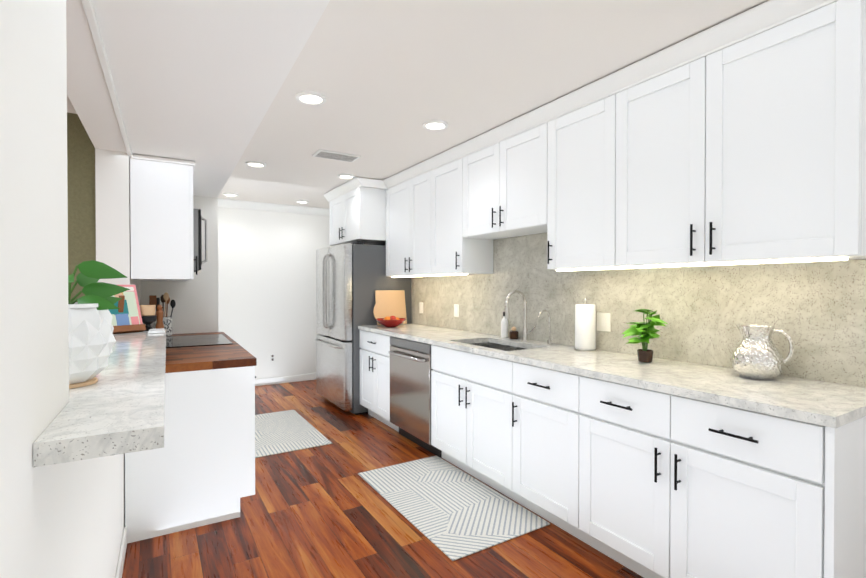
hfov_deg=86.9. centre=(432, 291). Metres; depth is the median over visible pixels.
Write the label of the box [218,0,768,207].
ceiling
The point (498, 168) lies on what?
upper cabinet
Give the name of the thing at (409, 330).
countertop
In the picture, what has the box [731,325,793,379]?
pitcher
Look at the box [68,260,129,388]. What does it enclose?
potted plant
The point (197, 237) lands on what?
microwave
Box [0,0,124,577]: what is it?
wall
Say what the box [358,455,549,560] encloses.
rug
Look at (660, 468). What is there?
base cabinet
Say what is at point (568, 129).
upper cabinet
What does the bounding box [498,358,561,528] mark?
base cabinet
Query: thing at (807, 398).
countertop
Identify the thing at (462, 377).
base cabinet
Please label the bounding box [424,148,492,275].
upper cabinet
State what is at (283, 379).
baseboard
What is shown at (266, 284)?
wall
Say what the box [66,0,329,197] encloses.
ceiling
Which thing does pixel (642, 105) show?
upper cabinet
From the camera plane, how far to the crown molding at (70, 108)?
2.61 m
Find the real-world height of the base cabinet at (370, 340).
0.880 m
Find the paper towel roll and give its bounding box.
[574,298,596,351]
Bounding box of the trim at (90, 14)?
[81,0,131,156]
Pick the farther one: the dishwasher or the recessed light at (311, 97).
the dishwasher
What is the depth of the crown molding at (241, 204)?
6.08 m
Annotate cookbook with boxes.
[109,285,145,333]
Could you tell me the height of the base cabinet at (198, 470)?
0.855 m
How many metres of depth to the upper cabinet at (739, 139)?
1.78 m
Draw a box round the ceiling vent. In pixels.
[312,149,360,161]
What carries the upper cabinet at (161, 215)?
attached to the wall column
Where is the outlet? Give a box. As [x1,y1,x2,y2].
[270,353,274,361]
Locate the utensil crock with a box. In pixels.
[149,292,175,335]
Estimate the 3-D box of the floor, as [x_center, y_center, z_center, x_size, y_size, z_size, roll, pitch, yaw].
[-2.219,1.327,1.550,8.100,0.060,9.300,0,1,-31]
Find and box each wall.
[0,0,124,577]
[67,113,95,301]
[218,207,329,378]
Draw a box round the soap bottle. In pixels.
[501,312,507,337]
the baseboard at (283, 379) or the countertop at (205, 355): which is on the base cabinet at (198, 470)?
the countertop at (205, 355)
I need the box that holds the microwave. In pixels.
[193,209,206,272]
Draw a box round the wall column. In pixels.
[95,149,140,305]
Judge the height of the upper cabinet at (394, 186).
0.992 m
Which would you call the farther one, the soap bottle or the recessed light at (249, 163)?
the recessed light at (249, 163)
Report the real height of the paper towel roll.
0.326 m
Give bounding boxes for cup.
[140,305,163,330]
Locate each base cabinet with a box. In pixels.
[125,364,256,543]
[360,330,381,421]
[426,338,541,490]
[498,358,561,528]
[562,370,865,577]
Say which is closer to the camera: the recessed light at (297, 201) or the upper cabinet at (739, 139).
the upper cabinet at (739, 139)
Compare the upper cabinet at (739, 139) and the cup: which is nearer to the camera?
the upper cabinet at (739, 139)
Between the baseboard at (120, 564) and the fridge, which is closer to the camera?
the baseboard at (120, 564)
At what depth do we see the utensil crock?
3.78 m
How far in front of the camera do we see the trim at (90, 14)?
1.62 m
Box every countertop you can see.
[33,329,165,466]
[166,333,256,371]
[358,323,500,341]
[494,346,865,421]
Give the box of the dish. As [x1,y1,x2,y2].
[148,328,164,333]
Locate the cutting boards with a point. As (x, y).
(389, 303)
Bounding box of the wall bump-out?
[140,196,217,333]
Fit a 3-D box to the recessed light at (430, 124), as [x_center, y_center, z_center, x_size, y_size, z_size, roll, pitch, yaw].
[0.016,-1.130,3.115,0.175,0.016,0.175,0,1,-40]
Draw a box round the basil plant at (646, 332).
[622,309,668,362]
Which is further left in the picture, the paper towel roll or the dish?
the dish
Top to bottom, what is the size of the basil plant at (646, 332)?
0.279 m
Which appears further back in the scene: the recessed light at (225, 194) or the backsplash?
the recessed light at (225, 194)
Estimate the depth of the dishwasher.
3.79 m
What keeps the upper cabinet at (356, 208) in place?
attached to the wall
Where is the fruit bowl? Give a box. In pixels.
[375,316,405,326]
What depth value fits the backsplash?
2.43 m
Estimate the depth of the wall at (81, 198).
2.66 m
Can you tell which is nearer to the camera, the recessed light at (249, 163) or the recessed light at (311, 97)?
the recessed light at (311, 97)
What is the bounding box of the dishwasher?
[382,334,425,448]
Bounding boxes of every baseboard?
[115,527,126,577]
[255,373,315,385]
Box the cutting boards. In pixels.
[373,290,406,324]
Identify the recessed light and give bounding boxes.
[223,193,237,196]
[246,161,265,167]
[295,91,325,104]
[295,200,308,203]
[337,174,354,178]
[423,120,447,129]
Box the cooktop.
[166,332,232,347]
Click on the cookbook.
(127, 317)
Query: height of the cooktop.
0.008 m
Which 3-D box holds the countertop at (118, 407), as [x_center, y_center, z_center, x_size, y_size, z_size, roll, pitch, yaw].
[-1.273,0.265,1.746,0.434,0.040,2.315,0,1,-30]
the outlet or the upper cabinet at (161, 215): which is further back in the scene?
the outlet
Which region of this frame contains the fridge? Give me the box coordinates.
[315,241,411,414]
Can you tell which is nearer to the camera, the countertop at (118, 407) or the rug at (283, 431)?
the countertop at (118, 407)
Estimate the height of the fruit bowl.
0.111 m
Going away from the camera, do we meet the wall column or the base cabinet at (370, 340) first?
the wall column
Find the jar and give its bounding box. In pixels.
[509,327,518,338]
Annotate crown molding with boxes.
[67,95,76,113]
[218,198,328,215]
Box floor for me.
[122,380,643,577]
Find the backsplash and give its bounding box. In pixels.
[411,233,865,386]
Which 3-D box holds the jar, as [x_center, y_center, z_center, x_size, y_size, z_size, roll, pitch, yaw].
[0.614,0.317,3.464,0.068,0.093,0.067,0,1,-31]
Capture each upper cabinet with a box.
[130,154,196,280]
[328,177,383,245]
[384,172,419,277]
[404,164,423,275]
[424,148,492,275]
[460,112,535,239]
[536,80,615,270]
[600,44,683,268]
[684,0,865,266]
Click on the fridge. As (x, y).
(351, 278)
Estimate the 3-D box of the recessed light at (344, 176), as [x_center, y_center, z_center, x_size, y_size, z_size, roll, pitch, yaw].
[-0.864,-1.143,4.558,0.175,0.016,0.175,0,1,-37]
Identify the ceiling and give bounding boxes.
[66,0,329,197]
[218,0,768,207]
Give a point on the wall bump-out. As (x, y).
(195, 309)
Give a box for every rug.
[255,410,331,457]
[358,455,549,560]
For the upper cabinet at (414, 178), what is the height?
0.992 m
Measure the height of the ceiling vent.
0.014 m

